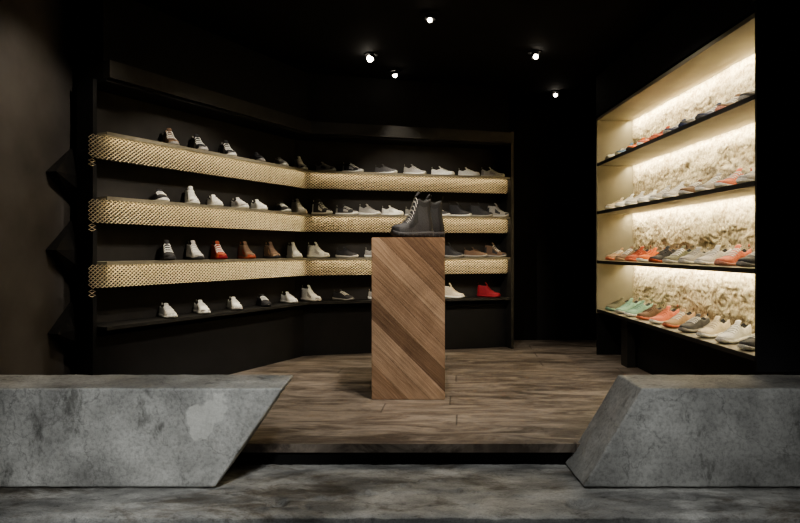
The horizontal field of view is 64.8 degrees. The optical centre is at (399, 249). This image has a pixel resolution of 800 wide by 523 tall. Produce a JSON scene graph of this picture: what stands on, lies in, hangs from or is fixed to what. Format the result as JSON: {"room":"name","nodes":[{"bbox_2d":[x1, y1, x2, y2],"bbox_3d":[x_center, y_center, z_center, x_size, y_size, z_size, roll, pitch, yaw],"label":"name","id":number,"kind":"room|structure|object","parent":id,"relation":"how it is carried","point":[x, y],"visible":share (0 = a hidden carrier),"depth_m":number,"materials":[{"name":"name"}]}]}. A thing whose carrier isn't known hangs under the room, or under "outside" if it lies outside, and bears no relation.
{"room":"shoe store","nodes":[
{"label":"shoe store","id":0,"kind":"room"},
{"bbox_2d":[0,0,77,374],"bbox_3d":[-2.225,-0.302,4.850,0.150,2.695,4.500,0,0,0],"label":"wall","id":1,"kind":"structure","parent":0,"point":[39,38],"depth_m":3.69,"materials":[{"name":"brown paint"}]},
{"bbox_2d":[46,144,76,357],"bbox_3d":[-2.099,-0.025,4.110,0.099,2.050,0.620,0,0,0],"label":"wall panel","id":2,"kind":"object","parent":1,"relation":"attached to","point":[63,250],"visible":0.34,"depth_m":3.97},
{"bbox_2d":[75,0,682,101],"bbox_3d":[0.075,-1.700,4.875,4.750,0.100,4.550,0,0,0],"label":"ceiling","id":3,"kind":"structure","parent":0,"point":[487,43],"depth_m":4.80,"materials":[{"name":"black paint"}]},
{"bbox_2d":[364,52,377,61],"bbox_3d":[-0.240,-1.619,5.300,0.120,0.075,0.120,0,0,0],"label":"ceiling spotlight","id":4,"kind":"object","parent":3,"relation":"attached to","point":[371,56],"depth_m":5.27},
{"bbox_2d":[388,69,400,77],"bbox_3d":[-0.050,-1.618,5.790,0.120,0.063,0.120,0,0,0],"label":"ceiling spotlight","id":5,"kind":"object","parent":3,"relation":"attached to","point":[394,72],"depth_m":5.76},
{"bbox_2d":[422,10,438,21],"bbox_3d":[0.210,-1.620,4.400,0.120,0.060,0.120,0,0,0],"label":"ceiling spotlight","id":6,"kind":"object","parent":3,"relation":"attached to","point":[430,15],"depth_m":4.38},
{"bbox_2d":[527,50,541,58],"bbox_3d":[1.120,-1.623,5.250,0.120,0.067,0.120,0,0,0],"label":"ceiling spotlight","id":7,"kind":"object","parent":3,"relation":"attached to","point":[534,54],"depth_m":5.23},
{"bbox_2d":[550,90,560,96],"bbox_3d":[1.620,-1.623,6.550,0.120,0.065,0.120,0,0,0],"label":"ceiling spotlight","id":8,"kind":"object","parent":3,"relation":"attached to","point":[553,92],"depth_m":6.53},
{"bbox_2d":[0,464,799,522],"bbox_3d":[0.075,1.152,2.980,4.750,0.097,0.640,0,0,0],"label":"concrete floor","id":9,"kind":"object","parent":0,"point":[249,493],"visible":0.77,"depth_m":2.83,"materials":[{"name":"concrete"}]},
{"bbox_2d":[0,374,292,486],"bbox_3d":[-1.349,0.882,3.125,1.587,0.470,0.336,0,0,0],"label":"concrete bench","id":10,"kind":"object","parent":9,"relation":"on","point":[56,430],"depth_m":2.96,"materials":[{"name":"concrete"}]},
{"bbox_2d":[565,375,799,486],"bbox_3d":[1.552,0.882,3.125,1.380,0.470,0.335,0,0,0],"label":"concrete bench","id":11,"kind":"object","parent":9,"relation":"on","point":[648,430],"depth_m":2.96,"materials":[{"name":"concrete"}]},
{"bbox_2d":[232,453,570,464],"bbox_3d":[0.100,1.183,3.330,5.000,0.274,0.060,0,0,0],"label":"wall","id":12,"kind":"structure","parent":0,"point":[243,458],"depth_m":3.30,"materials":[{"name":"black paint"}]},
{"bbox_2d":[230,340,650,452],"bbox_3d":[0.100,1.022,5.175,5.000,0.045,3.850,0,0,0],"label":"floor","id":13,"kind":"structure","parent":0,"point":[534,396],"depth_m":4.03,"materials":[{"name":"brown wood"}]},
{"bbox_2d":[76,0,513,374],"bbox_3d":[-0.705,-0.325,5.605,4.107,2.650,1.160,0,0,-40],"label":"shoe shelf","id":14,"kind":"object","parent":13,"relation":"on","point":[144,71],"visible":0.91,"depth_m":5.27,"materials":[{"name":"wood"}]},
{"bbox_2d":[153,189,169,201],"bbox_3d":[-1.704,-0.387,4.478,0.093,0.101,0.246,0,0,-34],"label":"sneaker","id":15,"kind":"object","parent":14,"relation":"on","point":[159,196],"visible":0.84,"depth_m":4.41,"materials":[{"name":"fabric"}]},
{"bbox_2d":[160,240,175,259],"bbox_3d":[-1.674,0.000,4.535,0.093,0.148,0.246,0,0,-32],"label":"sneaker","id":16,"kind":"object","parent":14,"relation":"on","point":[167,253],"visible":0.98,"depth_m":4.51,"materials":[{"name":"fabric"}]},
{"bbox_2d":[158,303,177,317],"bbox_3d":[-1.674,0.433,4.535,0.093,0.101,0.246,0,0,-39],"label":"sneaker","id":17,"kind":"object","parent":14,"relation":"on","point":[165,311],"visible":1,"depth_m":4.50,"materials":[{"name":"fabric"}]},
{"bbox_2d":[163,128,179,144],"bbox_3d":[-1.662,-0.815,4.557,0.093,0.148,0.246,0,0,-34],"label":"sneaker","id":18,"kind":"object","parent":14,"relation":"on","point":[168,137],"visible":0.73,"depth_m":4.54,"materials":[{"name":"brown fabric"}]},
{"bbox_2d":[185,186,199,203],"bbox_3d":[-1.568,-0.410,4.736,0.093,0.148,0.246,0,0,-32],"label":"sneaker","id":19,"kind":"object","parent":14,"relation":"on","point":[190,197],"visible":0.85,"depth_m":4.71,"materials":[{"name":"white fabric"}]},
{"bbox_2d":[185,240,204,259],"bbox_3d":[-1.554,0.000,4.762,0.093,0.148,0.246,0,0,-40],"label":"sneaker","id":20,"kind":"object","parent":14,"relation":"on","point":[192,252],"visible":1,"depth_m":4.74,"materials":[{"name":"fabric"}]},
{"bbox_2d":[190,134,207,150],"bbox_3d":[-1.534,-0.815,4.799,0.093,0.148,0.246,0,0,-39],"label":"sneaker","id":21,"kind":"object","parent":14,"relation":"on","point":[196,142],"visible":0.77,"depth_m":4.78,"materials":[{"name":"fabric"}]},
{"bbox_2d":[193,299,210,313],"bbox_3d":[-1.520,0.433,4.825,0.093,0.101,0.246,0,0,-36],"label":"sneaker","id":22,"kind":"object","parent":14,"relation":"on","point":[200,307],"visible":1,"depth_m":4.78,"materials":[{"name":"white fabric"}]},
{"bbox_2d":[207,195,222,205],"bbox_3d":[-1.457,-0.387,4.946,0.093,0.101,0.246,0,0,-34],"label":"sneaker","id":23,"kind":"object","parent":14,"relation":"on","point":[213,200],"visible":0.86,"depth_m":4.89,"materials":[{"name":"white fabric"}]},
{"bbox_2d":[210,241,227,258],"bbox_3d":[-1.437,0.000,4.985,0.093,0.148,0.246,0,0,-37],"label":"sneaker","id":24,"kind":"object","parent":14,"relation":"on","point":[217,252],"visible":0.98,"depth_m":4.97,"materials":[{"name":"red fabric"}]},
{"bbox_2d":[219,140,236,155],"bbox_3d":[-1.390,-0.815,5.074,0.092,0.148,0.246,0,0,-37],"label":"sneaker","id":25,"kind":"object","parent":14,"relation":"on","point":[225,148],"visible":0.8,"depth_m":5.06,"materials":[{"name":"fabric"}]},
{"bbox_2d":[227,296,242,309],"bbox_3d":[-1.352,0.433,5.145,0.093,0.101,0.246,0,0,-32],"label":"sneaker","id":26,"kind":"object","parent":14,"relation":"on","point":[233,304],"visible":1,"depth_m":5.10,"materials":[{"name":"white fabric"}]},
{"bbox_2d":[231,197,248,207],"bbox_3d":[-1.325,-0.387,5.198,0.093,0.101,0.246,0,0,-41],"label":"sneaker","id":27,"kind":"object","parent":14,"relation":"on","point":[238,203],"visible":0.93,"depth_m":5.16,"materials":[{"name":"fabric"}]},
{"bbox_2d":[238,241,255,258],"bbox_3d":[-1.284,0.000,5.274,0.093,0.148,0.246,0,0,-39],"label":"sneaker","id":28,"kind":"object","parent":14,"relation":"on","point":[244,252],"visible":1,"depth_m":5.26,"materials":[{"name":"brown fabric"}]},
{"bbox_2d":[251,152,265,161],"bbox_3d":[-1.221,-0.792,5.395,0.093,0.101,0.246,0,0,-31],"label":"sneaker","id":29,"kind":"object","parent":14,"relation":"on","point":[256,156],"visible":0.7,"depth_m":5.34,"materials":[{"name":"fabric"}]},
{"bbox_2d":[250,199,267,209],"bbox_3d":[-1.214,-0.387,5.407,0.093,0.101,0.246,0,0,-38],"label":"sneaker","id":30,"kind":"object","parent":14,"relation":"on","point":[257,205],"visible":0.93,"depth_m":5.36,"materials":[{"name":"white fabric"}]},
{"bbox_2d":[256,294,271,305],"bbox_3d":[-1.184,0.433,5.464,0.093,0.101,0.246,0,0,-32],"label":"sneaker","id":31,"kind":"object","parent":14,"relation":"on","point":[262,301],"visible":1,"depth_m":5.42,"materials":[{"name":"fabric"}]},
{"bbox_2d":[263,242,280,257],"bbox_3d":[-1.131,0.000,5.566,0.093,0.148,0.246,0,0,-38],"label":"sneaker","id":32,"kind":"object","parent":14,"relation":"on","point":[269,251],"visible":0.98,"depth_m":5.55,"materials":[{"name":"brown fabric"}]},
{"bbox_2d":[274,157,287,165],"bbox_3d":[-1.076,-0.792,5.670,0.093,0.101,0.246,0,0,-31],"label":"sneaker","id":33,"kind":"object","parent":14,"relation":"on","point":[279,160],"visible":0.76,"depth_m":5.61,"materials":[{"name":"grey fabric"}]},
{"bbox_2d":[274,202,291,211],"bbox_3d":[-1.063,-0.387,5.696,0.093,0.101,0.246,0,0,-39],"label":"sneaker","id":34,"kind":"object","parent":14,"relation":"on","point":[281,207],"visible":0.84,"depth_m":5.66,"materials":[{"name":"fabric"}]},
{"bbox_2d":[280,291,297,302],"bbox_3d":[-1.019,0.433,5.778,0.093,0.101,0.246,0,0,-41],"label":"sneaker","id":35,"kind":"object","parent":14,"relation":"on","point":[287,298],"visible":1,"depth_m":5.75,"materials":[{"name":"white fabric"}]},
{"bbox_2d":[286,242,302,257],"bbox_3d":[-0.982,0.000,5.849,0.093,0.148,0.246,0,0,-34],"label":"sneaker","id":36,"kind":"object","parent":14,"relation":"on","point":[292,252],"visible":1,"depth_m":5.83,"materials":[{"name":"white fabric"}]},
{"bbox_2d":[291,199,307,212],"bbox_3d":[-0.950,-0.410,5.911,0.093,0.148,0.246,0,0,-38],"label":"sneaker","id":37,"kind":"object","parent":14,"relation":"on","point":[296,207],"visible":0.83,"depth_m":5.90,"materials":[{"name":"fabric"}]},
{"bbox_2d":[293,156,307,169],"bbox_3d":[-0.940,-0.815,5.929,0.093,0.148,0.246,0,0,-31],"label":"sneaker","id":38,"kind":"object","parent":14,"relation":"on","point":[298,163],"visible":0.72,"depth_m":5.92,"materials":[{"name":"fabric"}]},
{"bbox_2d":[300,285,321,300],"bbox_3d":[-0.845,0.408,5.978,0.252,0.151,0.095,0,0,38],"label":"sneaker","id":39,"kind":"object","parent":14,"relation":"on","point":[307,294],"visible":1,"depth_m":5.97,"materials":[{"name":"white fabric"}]},
{"bbox_2d":[307,242,329,257],"bbox_3d":[-0.778,-0.002,5.997,0.252,0.151,0.095,0,0,31],"label":"sneaker","id":40,"kind":"object","parent":14,"relation":"on","point":[314,251],"visible":1,"depth_m":5.99,"materials":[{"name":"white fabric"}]},
{"bbox_2d":[312,199,332,213],"bbox_3d":[-0.744,-0.412,6.007,0.252,0.151,0.095,0,0,39],"label":"sneaker","id":41,"kind":"object","parent":14,"relation":"on","point":[317,208],"visible":0.96,"depth_m":6.00,"materials":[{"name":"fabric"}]},
{"bbox_2d":[314,162,335,170],"bbox_3d":[-0.717,-0.793,6.015,0.252,0.104,0.095,0,0,34],"label":"sneaker","id":42,"kind":"object","parent":14,"relation":"on","point":[324,167],"visible":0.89,"depth_m":5.98,"materials":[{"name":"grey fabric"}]},
{"bbox_2d":[332,289,353,300],"bbox_3d":[-0.547,0.432,6.062,0.252,0.104,0.095,0,0,37],"label":"sneaker","id":43,"kind":"object","parent":14,"relation":"on","point":[342,295],"visible":1,"depth_m":6.04,"materials":[{"name":"fabric"}]},
{"bbox_2d":[335,247,357,257],"bbox_3d":[-0.512,0.022,6.072,0.252,0.104,0.095,0,0,32],"label":"sneaker","id":44,"kind":"object","parent":14,"relation":"on","point":[345,253],"visible":1,"depth_m":6.05,"materials":[{"name":"fabric"}]},
{"bbox_2d":[335,205,358,213],"bbox_3d":[-0.512,-0.388,6.072,0.252,0.104,0.095,0,0,31],"label":"sneaker","id":45,"kind":"object","parent":14,"relation":"on","point":[346,210],"visible":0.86,"depth_m":6.05,"materials":[{"name":"fabric"}]},
{"bbox_2d":[342,162,363,171],"bbox_3d":[-0.456,-0.800,6.087,0.257,0.118,0.095,0,0,38],"label":"sneaker","id":46,"kind":"object","parent":14,"relation":"on","point":[351,167],"visible":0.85,"depth_m":6.06,"materials":[{"name":"fabric"}]},
{"bbox_2d":[364,250,371,257],"bbox_3d":[-0.238,0.022,6.149,0.252,0.104,0.095,0,0,34],"label":"sneaker","id":47,"kind":"object","parent":14,"relation":"on","point":[368,253],"visible":0.26,"depth_m":6.16,"materials":[{"name":"grey fabric"}]},
{"bbox_2d":[358,204,380,214],"bbox_3d":[-0.296,-0.395,6.133,0.257,0.118,0.095,0,0,36],"label":"sneaker","id":48,"kind":"object","parent":14,"relation":"on","point":[368,210],"visible":0.94,"depth_m":6.11,"materials":[{"name":"grey fabric"}]},
{"bbox_2d":[368,289,371,298],"bbox_3d":[-0.200,0.432,6.160,0.252,0.104,0.095,0,0,28],"label":"sneaker","id":49,"kind":"object","parent":14,"relation":"on","point":[369,292],"visible":0.18,"depth_m":6.18,"materials":[{"name":"grey fabric"}]},
{"bbox_2d":[375,164,396,172],"bbox_3d":[-0.139,-0.793,6.177,0.252,0.104,0.095,0,0,31],"label":"sneaker","id":50,"kind":"object","parent":14,"relation":"on","point":[384,169],"visible":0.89,"depth_m":6.15,"materials":[{"name":"grey fabric"}]},
{"bbox_2d":[381,205,403,214],"bbox_3d":[-0.074,-0.388,6.195,0.252,0.104,0.095,0,0,34],"label":"sneaker","id":51,"kind":"object","parent":14,"relation":"on","point":[390,211],"visible":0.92,"depth_m":6.17,"materials":[{"name":"white fabric"}]},
{"bbox_2d":[403,164,426,173],"bbox_3d":[0.147,-0.800,6.257,0.257,0.118,0.095,0,0,32],"label":"sneaker","id":52,"kind":"object","parent":14,"relation":"on","point":[413,170],"visible":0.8,"depth_m":6.23,"materials":[{"name":"grey fabric"}]},
{"bbox_2d":[431,166,454,174],"bbox_3d":[0.430,-0.793,6.337,0.252,0.104,0.095,0,0,27],"label":"sneaker","id":53,"kind":"object","parent":14,"relation":"on","point":[440,171],"visible":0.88,"depth_m":6.31,"materials":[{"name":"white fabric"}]},
{"bbox_2d":[442,210,449,215],"bbox_3d":[0.387,-0.388,6.324,0.252,0.104,0.095,0,0,30],"label":"sneaker","id":54,"kind":"object","parent":14,"relation":"on","point":[444,213],"visible":0.23,"depth_m":6.25,"materials":[{"name":"fabric"}]},
{"bbox_2d":[445,242,463,256],"bbox_3d":[0.522,-0.002,6.362,0.252,0.151,0.095,0,0,30],"label":"sneaker","id":55,"kind":"object","parent":14,"relation":"on","point":[449,251],"visible":0.77,"depth_m":6.33,"materials":[{"name":"fabric"}]},
{"bbox_2d":[445,283,464,297],"bbox_3d":[0.532,0.408,6.365,0.252,0.151,0.095,0,0,28],"label":"sneaker","id":56,"kind":"object","parent":14,"relation":"on","point":[450,292],"visible":0.84,"depth_m":6.34,"materials":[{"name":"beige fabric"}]},
{"bbox_2d":[449,202,471,215],"bbox_3d":[0.609,-0.412,6.386,0.252,0.151,0.095,0,0,32],"label":"sneaker","id":57,"kind":"object","parent":14,"relation":"on","point":[455,210],"visible":0.91,"depth_m":6.37,"materials":[{"name":"fabric"}]},
{"bbox_2d":[458,167,479,175],"bbox_3d":[0.700,-0.793,6.412,0.252,0.104,0.095,0,0,39],"label":"sneaker","id":58,"kind":"object","parent":14,"relation":"on","point":[469,172],"visible":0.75,"depth_m":6.38,"materials":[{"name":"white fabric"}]},
{"bbox_2d":[464,247,487,256],"bbox_3d":[0.772,0.022,6.432,0.252,0.104,0.095,0,0,26],"label":"sneaker","id":59,"kind":"object","parent":14,"relation":"on","point":[467,253],"visible":0.97,"depth_m":6.41,"materials":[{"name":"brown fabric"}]},
{"bbox_2d":[470,203,492,216],"bbox_3d":[0.830,-0.412,6.448,0.252,0.151,0.095,0,0,28],"label":"sneaker","id":60,"kind":"object","parent":14,"relation":"on","point":[475,210],"visible":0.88,"depth_m":6.43,"materials":[{"name":"fabric"}]},
{"bbox_2d":[477,282,500,296],"bbox_3d":[0.912,0.408,6.472,0.252,0.151,0.095,0,0,29],"label":"sneaker","id":61,"kind":"object","parent":14,"relation":"on","point":[482,291],"visible":1,"depth_m":6.46,"materials":[{"name":"red fabric"}]},
{"bbox_2d":[481,167,504,176],"bbox_3d":[0.955,-0.800,6.483,0.257,0.118,0.095,0,0,28],"label":"sneaker","id":62,"kind":"object","parent":14,"relation":"on","point":[491,172],"visible":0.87,"depth_m":6.46,"materials":[{"name":"fabric"}]},
{"bbox_2d":[485,243,506,256],"bbox_3d":[0.985,-0.002,6.492,0.252,0.151,0.095,0,0,36],"label":"sneaker","id":63,"kind":"object","parent":14,"relation":"on","point":[492,251],"visible":0.91,"depth_m":6.48,"materials":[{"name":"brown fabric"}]},
{"bbox_2d":[487,203,508,216],"bbox_3d":[1.014,-0.412,6.500,0.252,0.151,0.095,0,0,36],"label":"sneaker","id":64,"kind":"object","parent":14,"relation":"on","point":[495,210],"visible":0.89,"depth_m":6.48,"materials":[{"name":"grey fabric"}]},
{"bbox_2d":[372,237,444,399],"bbox_3d":[0.055,0.458,4.430,0.490,1.085,0.450,0,0,0],"label":"wooden pedestal","id":65,"kind":"object","parent":13,"relation":"on","point":[408,273],"visible":1,"depth_m":4.21,"materials":[{"name":"brown wood"}]},
{"bbox_2d":[390,192,433,236],"bbox_3d":[0.085,-0.243,4.330,0.318,0.313,0.130,0,0,-26],"label":"boot","id":66,"kind":"object","parent":65,"relation":"on","point":[418,223],"visible":0.98,"depth_m":4.31,"materials":[{"name":"leather"}]},
{"bbox_2d":[426,194,444,236],"bbox_3d":[0.166,-0.243,4.493,0.318,0.313,0.129,0,0,-8],"label":"boot","id":67,"kind":"object","parent":65,"relation":"on","point":[436,208],"visible":0.27,"depth_m":4.49,"materials":[{"name":"leather"}]},
{"bbox_2d":[596,0,799,374],"bbox_3d":[2.062,-0.325,4.665,0.387,2.650,2.730,0,0,0],"label":"shoe shelf","id":68,"kind":"object","parent":13,"relation":"on","point":[702,54],"visible":0.84,"depth_m":4.33,"materials":[{"name":"beige laminate"}]},
{"bbox_2d":[605,248,623,259],"bbox_3d":[2.025,0.038,5.829,0.287,0.118,0.108,0,0,-24],"label":"sneaker","id":69,"kind":"object","parent":68,"relation":"on","point":[612,256],"visible":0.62,"depth_m":5.78,"materials":[{"name":"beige fabric"}]},
{"bbox_2d":[605,198,623,208],"bbox_3d":[2.025,-0.427,5.825,0.287,0.118,0.108,0,0,-23],"label":"sneaker","id":70,"kind":"object","parent":68,"relation":"on","point":[609,206],"visible":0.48,"depth_m":5.77,"materials":[{"name":"beige fabric"}]},
{"bbox_2d":[605,148,623,159],"bbox_3d":[2.025,-0.882,5.826,0.287,0.118,0.108,0,0,-22],"label":"sneaker","id":71,"kind":"object","parent":68,"relation":"on","point":[613,154],"visible":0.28,"depth_m":5.76,"materials":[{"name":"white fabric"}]},
{"bbox_2d":[605,297,630,310],"bbox_3d":[2.025,0.498,5.828,0.287,0.118,0.108,0,0,-22],"label":"sneaker","id":72,"kind":"object","parent":68,"relation":"on","point":[618,303],"visible":0.67,"depth_m":5.78,"materials":[{"name":"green fabric"}]},
{"bbox_2d":[614,194,633,207],"bbox_3d":[2.025,-0.436,5.568,0.292,0.135,0.108,0,0,-22],"label":"sneaker","id":73,"kind":"object","parent":68,"relation":"on","point":[620,204],"visible":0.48,"depth_m":5.52,"materials":[{"name":"white fabric"}]},
{"bbox_2d":[615,143,632,154],"bbox_3d":[2.025,-0.891,5.583,0.292,0.135,0.108,0,0,-27],"label":"sneaker","id":74,"kind":"object","parent":68,"relation":"on","point":[624,149],"visible":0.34,"depth_m":5.52,"materials":[{"name":"blue fabric"}]},
{"bbox_2d":[615,246,639,260],"bbox_3d":[2.025,0.029,5.583,0.292,0.135,0.108,0,0,-27],"label":"sneaker","id":75,"kind":"object","parent":68,"relation":"on","point":[629,251],"visible":0.63,"depth_m":5.54,"materials":[{"name":"brown fabric"}]},
{"bbox_2d":[615,297,640,312],"bbox_3d":[2.025,0.489,5.584,0.292,0.135,0.108,0,0,-27],"label":"sneaker","id":76,"kind":"object","parent":68,"relation":"on","point":[628,305],"visible":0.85,"depth_m":5.55,"materials":[{"name":"green fabric"}]},
{"bbox_2d":[626,137,644,149],"bbox_3d":[2.025,-0.891,5.315,0.292,0.135,0.108,0,0,-28],"label":"sneaker","id":77,"kind":"object","parent":68,"relation":"on","point":[643,138],"visible":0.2,"depth_m":5.25,"materials":[{"name":"orange fabric"}]},
{"bbox_2d":[624,191,651,205],"bbox_3d":[2.025,-0.436,5.334,0.292,0.135,0.108,0,0,-25],"label":"sneaker","id":78,"kind":"object","parent":68,"relation":"on","point":[634,200],"visible":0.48,"depth_m":5.28,"materials":[{"name":"fabric"}]},
{"bbox_2d":[624,300,652,315],"bbox_3d":[2.025,0.489,5.330,0.292,0.135,0.108,0,0,-22],"label":"sneaker","id":79,"kind":"object","parent":68,"relation":"on","point":[640,307],"visible":0.77,"depth_m":5.30,"materials":[{"name":"green fabric"}]},
{"bbox_2d":[625,246,651,260],"bbox_3d":[2.025,0.029,5.333,0.292,0.135,0.108,0,0,-28],"label":"sneaker","id":80,"kind":"object","parent":68,"relation":"on","point":[632,257],"visible":0.62,"depth_m":5.29,"materials":[{"name":"orange fabric"}]},
{"bbox_2d":[636,133,656,145],"bbox_3d":[2.025,-0.882,5.073,0.287,0.118,0.108,0,0,-26],"label":"sneaker","id":81,"kind":"object","parent":68,"relation":"on","point":[646,139],"visible":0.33,"depth_m":5.01,"materials":[{"name":"pink fabric"}]},
{"bbox_2d":[637,190,656,202],"bbox_3d":[2.025,-0.427,5.065,0.287,0.118,0.108,0,0,-28],"label":"sneaker","id":82,"kind":"object","parent":68,"relation":"on","point":[645,198],"visible":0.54,"depth_m":5.01,"materials":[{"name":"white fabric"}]},
{"bbox_2d":[636,304,664,319],"bbox_3d":[2.025,0.498,5.079,0.287,0.118,0.108,0,0,-25],"label":"sneaker","id":83,"kind":"object","parent":68,"relation":"on","point":[652,311],"visible":0.81,"depth_m":5.04,"materials":[{"name":"brown fabric"}]},
{"bbox_2d":[636,247,664,261],"bbox_3d":[2.025,0.038,5.068,0.287,0.118,0.108,0,0,-23],"label":"sneaker","id":84,"kind":"object","parent":68,"relation":"on","point":[642,258],"visible":0.59,"depth_m":5.02,"materials":[{"name":"orange fabric"}]},
{"bbox_2d":[649,126,669,139],"bbox_3d":[2.025,-0.891,4.822,0.292,0.135,0.108,0,0,-29],"label":"sneaker","id":85,"kind":"object","parent":68,"relation":"on","point":[661,132],"visible":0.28,"depth_m":4.76,"materials":[{"name":"orange fabric"}]},
{"bbox_2d":[648,185,677,200],"bbox_3d":[2.025,-0.436,4.815,0.292,0.135,0.108,0,0,-24],"label":"sneaker","id":86,"kind":"object","parent":68,"relation":"on","point":[657,196],"visible":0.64,"depth_m":4.77,"materials":[{"name":"grey fabric"}]},
{"bbox_2d":[648,245,678,262],"bbox_3d":[2.025,0.029,4.825,0.292,0.135,0.108,0,0,-25],"label":"sneaker","id":87,"kind":"object","parent":68,"relation":"on","point":[666,252],"visible":0.7,"depth_m":4.79,"materials":[{"name":"fabric"}]},
{"bbox_2d":[649,305,679,323],"bbox_3d":[2.025,0.489,4.814,0.292,0.135,0.108,0,0,-26],"label":"sneaker","id":88,"kind":"object","parent":68,"relation":"on","point":[666,314],"visible":0.84,"depth_m":4.78,"materials":[{"name":"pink fabric"}]},
{"bbox_2d":[663,119,685,133],"bbox_3d":[2.025,-0.891,4.558,0.292,0.135,0.108,0,0,-24],"label":"sneaker","id":89,"kind":"object","parent":68,"relation":"on","point":[675,126],"visible":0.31,"depth_m":4.50,"materials":[{"name":"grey fabric"}]},
{"bbox_2d":[662,182,692,197],"bbox_3d":[2.025,-0.436,4.576,0.292,0.135,0.108,0,0,-26],"label":"sneaker","id":90,"kind":"object","parent":68,"relation":"on","point":[674,192],"visible":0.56,"depth_m":4.52,"materials":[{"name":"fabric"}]},
{"bbox_2d":[662,245,694,262],"bbox_3d":[2.025,0.029,4.563,0.292,0.135,0.108,0,0,-24],"label":"sneaker","id":91,"kind":"object","parent":68,"relation":"on","point":[673,258],"visible":0.7,"depth_m":4.52,"materials":[{"name":"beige fabric"}]},
{"bbox_2d":[662,308,695,327],"bbox_3d":[2.025,0.489,4.562,0.292,0.135,0.108,0,0,-23],"label":"sneaker","id":92,"kind":"object","parent":68,"relation":"on","point":[681,317],"visible":0.84,"depth_m":4.53,"materials":[{"name":"beige fabric"}]},
{"bbox_2d":[678,116,694,127],"bbox_3d":[2.025,-0.882,4.315,0.287,0.118,0.108,0,0,-26],"label":"sneaker","id":93,"kind":"object","parent":68,"relation":"on","point":[685,122],"visible":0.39,"depth_m":4.25,"materials":[{"name":"grey fabric"}]},
{"bbox_2d":[678,179,702,194],"bbox_3d":[2.025,-0.427,4.308,0.287,0.118,0.108,0,0,-24],"label":"sneaker","id":94,"kind":"object","parent":68,"relation":"on","point":[691,188],"visible":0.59,"depth_m":4.25,"materials":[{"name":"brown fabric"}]},
{"bbox_2d":[678,313,709,331],"bbox_3d":[2.025,0.498,4.326,0.287,0.118,0.108,0,0,-29],"label":"sneaker","id":95,"kind":"object","parent":68,"relation":"on","point":[696,323],"visible":0.92,"depth_m":4.29,"materials":[{"name":"grey fabric"}]},
{"bbox_2d":[678,247,709,263],"bbox_3d":[2.025,0.038,4.325,0.287,0.118,0.108,0,0,-28],"label":"sneaker","id":96,"kind":"object","parent":68,"relation":"on","point":[689,258],"visible":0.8,"depth_m":4.28,"materials":[{"name":"grey fabric"}]},
{"bbox_2d":[695,102,720,119],"bbox_3d":[2.025,-0.891,4.057,0.292,0.135,0.108,0,0,-23],"label":"sneaker","id":97,"kind":"object","parent":68,"relation":"on","point":[712,109],"visible":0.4,"depth_m":4.01,"materials":[{"name":"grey fabric"}]},
{"bbox_2d":[694,244,730,264],"bbox_3d":[2.025,0.029,4.065,0.292,0.135,0.108,0,0,-21],"label":"sneaker","id":98,"kind":"object","parent":68,"relation":"on","point":[710,257],"visible":0.73,"depth_m":4.03,"materials":[{"name":"fabric"}]},
{"bbox_2d":[696,314,729,337],"bbox_3d":[2.025,0.489,4.063,0.292,0.135,0.108,0,0,-29],"label":"sneaker","id":99,"kind":"object","parent":68,"relation":"on","point":[716,327],"visible":0.92,"depth_m":4.03,"materials":[{"name":"beige fabric"}]},
{"bbox_2d":[695,173,730,191],"bbox_3d":[2.025,-0.436,4.055,0.292,0.135,0.108,0,0,-21],"label":"sneaker","id":100,"kind":"object","parent":68,"relation":"on","point":[708,185],"visible":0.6,"depth_m":4.01,"materials":[{"name":"grey fabric"}]},
{"bbox_2d":[715,93,740,110],"bbox_3d":[2.025,-0.891,3.819,0.292,0.135,0.108,0,0,-29],"label":"sneaker","id":101,"kind":"object","parent":68,"relation":"on","point":[734,100],"visible":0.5,"depth_m":3.77,"materials":[{"name":"brown fabric"}]},
{"bbox_2d":[714,244,751,265],"bbox_3d":[2.025,0.029,3.821,0.292,0.135,0.108,0,0,-25],"label":"sneaker","id":102,"kind":"object","parent":68,"relation":"on","point":[729,259],"visible":0.84,"depth_m":3.78,"materials":[{"name":"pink fabric"}]},
{"bbox_2d":[714,168,751,187],"bbox_3d":[2.025,-0.436,3.806,0.292,0.135,0.108,0,0,-22],"label":"sneaker","id":103,"kind":"object","parent":68,"relation":"on","point":[731,180],"visible":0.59,"depth_m":3.76,"materials":[{"name":"pink fabric"}]},
{"bbox_2d":[715,319,751,342],"bbox_3d":[2.025,0.489,3.816,0.292,0.135,0.108,0,0,-29],"label":"sneaker","id":104,"kind":"object","parent":68,"relation":"on","point":[737,332],"visible":0.93,"depth_m":3.79,"materials":[{"name":"white fabric"}]},
{"bbox_2d":[736,251,754,266],"bbox_3d":[2.025,0.038,3.566,0.287,0.118,0.108,0,0,-22],"label":"sneaker","id":105,"kind":"object","parent":68,"relation":"on","point":[748,260],"visible":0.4,"depth_m":3.50,"materials":[{"name":"grey fabric"}]},
{"bbox_2d":[736,170,754,183],"bbox_3d":[2.025,-0.427,3.563,0.287,0.118,0.108,0,0,-21],"label":"sneaker","id":106,"kind":"object","parent":68,"relation":"on","point":[750,176],"visible":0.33,"depth_m":3.50,"materials":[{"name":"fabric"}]},
{"bbox_2d":[737,90,754,100],"bbox_3d":[2.025,-0.882,3.556,0.287,0.118,0.108,0,0,-24],"label":"sneaker","id":107,"kind":"object","parent":68,"relation":"on","point":[747,94],"visible":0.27,"depth_m":3.49,"materials":[{"name":"grey fabric"}]},
{"bbox_2d":[738,333,754,349],"bbox_3d":[2.025,0.498,3.550,0.287,0.118,0.108,0,0,-23],"label":"sneaker","id":108,"kind":"object","parent":68,"relation":"on","point":[749,343],"visible":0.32,"depth_m":3.49,"materials":[{"name":"grey fabric"}]},
{"bbox_2d":[509,102,595,339],"bbox_3d":[0.075,-0.302,7.075,4.750,2.695,0.150,0,0,0],"label":"wall","id":109,"kind":"structure","parent":0,"point":[555,142],"depth_m":7.00,"materials":[{"name":"black paint"}]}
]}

